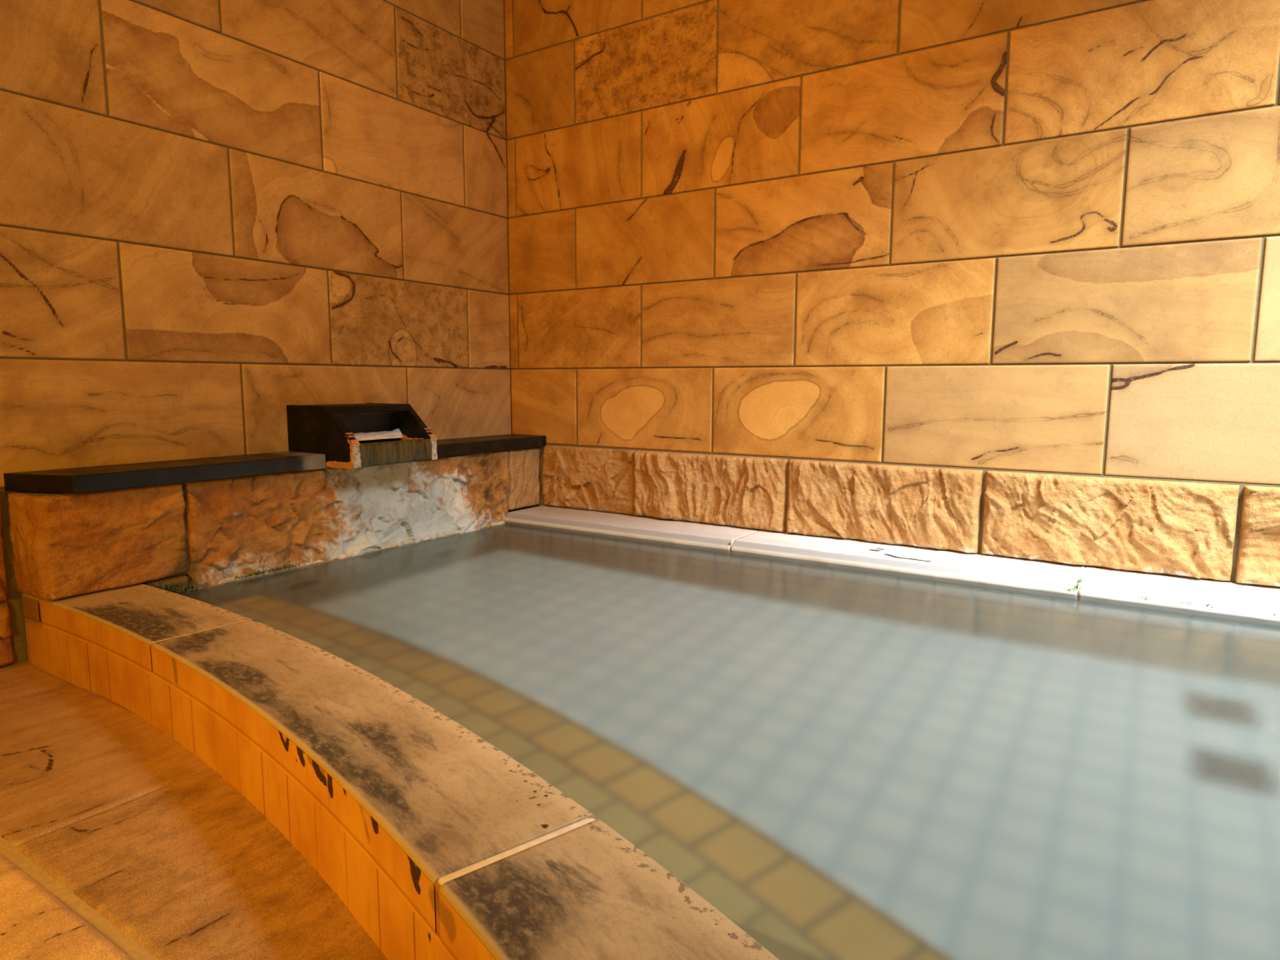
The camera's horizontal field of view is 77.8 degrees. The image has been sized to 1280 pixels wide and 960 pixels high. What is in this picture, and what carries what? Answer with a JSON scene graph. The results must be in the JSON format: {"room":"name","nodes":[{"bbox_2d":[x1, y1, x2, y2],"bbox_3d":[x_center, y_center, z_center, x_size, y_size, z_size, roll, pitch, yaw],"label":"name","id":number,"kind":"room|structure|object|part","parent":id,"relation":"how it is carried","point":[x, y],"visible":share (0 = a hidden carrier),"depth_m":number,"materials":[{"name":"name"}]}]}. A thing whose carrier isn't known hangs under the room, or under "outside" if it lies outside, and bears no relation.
{"room":"spa","nodes":[
{"label":"spa","id":0,"kind":"room"},
{"bbox_2d":[0,661,387,959],"bbox_3d":[-0.605,0.621,0.426,3.120,0.008,1.600,5,8,33],"label":"floor","id":1,"kind":"structure","parent":0,"point":[118,842],"depth_m":1.13,"materials":[{"name":"stone"}]},
{"bbox_2d":[0,0,511,667],"bbox_3d":[-1.396,-0.664,1.990,0.185,2.880,3.000,5,8,33],"label":"wall","id":2,"kind":"structure","parent":0,"point":[217,217],"depth_m":2.26,"materials":[{"name":"brown stone"}]},
{"bbox_2d":[286,403,437,469],"bbox_3d":[-0.865,-0.144,2.481,0.314,0.181,0.319,5,8,33],"label":"spout","id":3,"kind":"object","parent":2,"relation":"attached to","point":[329,429],"visible":1,"depth_m":2.40,"materials":[{"name":"black wood"}]},
{"bbox_3d":[-0.948,-0.132,2.360,0.308,0.176,0.020,5,8,33],"label":"panel","id":4,"kind":"part","parent":3,"relation":"part of","materials":[{"name":"black wood"}]},
{"bbox_3d":[-0.908,-0.227,2.499,0.211,0.018,0.273,5,8,33],"label":"panel","id":5,"kind":"part","parent":3,"relation":"part of","materials":[{"name":"black wood"}]},
{"bbox_3d":[-0.868,-0.176,2.478,0.018,0.078,0.273,5,8,33],"label":"panel","id":6,"kind":"part","parent":3,"relation":"part of","materials":[{"name":"black wood"}]},
{"bbox_2d":[353,428,402,440],"bbox_3d":[-0.853,-0.140,2.473,0.024,0.029,0.271,5,8,33],"label":"foam","id":7,"kind":"object","parent":3,"relation":"on","point":[395,433],"visible":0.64,"depth_m":2.51,"materials":[{"name":"white liquid"}]},
{"bbox_3d":[-0.788,-0.162,2.604,0.308,0.176,0.020,5,8,33],"label":"panel","id":8,"kind":"part","parent":3,"relation":"part of","materials":[{"name":"black wood"}]},
{"bbox_2d":[503,0,1279,587],"bbox_3d":[0.691,-0.719,2.477,3.150,2.880,0.203,5,8,33],"label":"wall","id":9,"kind":"structure","parent":0,"point":[993,277],"depth_m":2.35,"materials":[{"name":"stone"}]},
{"bbox_3d":[0.166,0.611,1.302,3.113,0.425,2.261,5,8,33],"label":"basin","id":10,"kind":"object","parent":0,"visible":0},
{"bbox_2d":[3,451,325,493],"bbox_3d":[-1.202,-0.025,2.092,0.186,0.042,0.722,5,8,33],"label":"shelf","id":11,"kind":"object","parent":10,"relation":"on","point":[124,476],"visible":1,"depth_m":1.97,"materials":[{"name":"black stone"}]},
{"bbox_2d":[152,582,203,593],"bbox_3d":[-1.190,0.273,1.997,0.039,0.033,0.175,5,8,33],"label":"moss","id":12,"kind":"object","parent":10,"relation":"attached to","point":[182,588],"visible":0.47,"depth_m":2.01,"materials":[{"name":"green plant"}]},
{"bbox_2d":[234,564,305,579],"bbox_3d":[-1.038,0.252,2.232,0.029,0.015,0.210,5,8,33],"label":"moss","id":13,"kind":"object","parent":10,"relation":"attached to","point":[290,566],"visible":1,"depth_m":2.21,"materials":[{"name":"green plant"}]},
{"bbox_2d":[8,446,540,600],"bbox_3d":[-0.930,0.101,2.533,0.184,0.309,1.743,5,8,33],"label":"stone plinth","id":14,"kind":"object","parent":10,"relation":"on","point":[211,532],"visible":0.94,"depth_m":2.18,"materials":[{"name":"brown stone"}]},
{"bbox_2d":[22,582,779,959],"bbox_3d":[-0.270,0.639,0.838,0.483,0.480,3.313,-6,9,-39],"label":"curb","id":15,"kind":"object","parent":10,"relation":"on","point":[441,844],"visible":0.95,"depth_m":1.02,"materials":[{"name":"beige stone"}]},
{"bbox_2d":[435,434,546,457],"bbox_3d":[-0.643,-0.128,2.945,0.186,0.042,0.696,5,8,33],"label":"shelf","id":16,"kind":"object","parent":10,"relation":"on","point":[461,446],"visible":0.64,"depth_m":2.95,"materials":[{"name":"black stone"}]},
{"bbox_2d":[177,523,1279,959],"bbox_3d":[0.073,0.374,1.363,2.846,0.001,2.179,5,8,33],"label":"pool water","id":17,"kind":"object","parent":10,"relation":"in","point":[841,763],"visible":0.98,"depth_m":1.24,"materials":[{"name":"clear liquid"}]},
{"bbox_2d":[503,505,1279,626],"bbox_3d":[0.748,0.245,2.351,2.885,0.062,0.236,5,8,33],"label":"ledge","id":18,"kind":"object","parent":10,"relation":"on","point":[1255,603],"visible":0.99,"depth_m":2.22,"materials":[{"name":"stone"}]},
{"bbox_2d":[1064,577,1081,591],"bbox_3d":[1.099,0.265,2.000,0.047,0.033,0.025,-3,8,-22],"label":"weed","id":19,"kind":"object","parent":18,"relation":"on","point":[1080,580],"visible":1,"depth_m":2.00,"materials":[{"name":"green plant"}]},
{"bbox_2d":[1142,595,1275,614],"bbox_3d":[1.328,0.293,1.841,0.274,0.010,0.012,5,8,33],"label":"weed","id":20,"kind":"object","parent":18,"relation":"on","point":[1146,597],"visible":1,"depth_m":1.86,"materials":[{"name":"green plant"}]}
]}

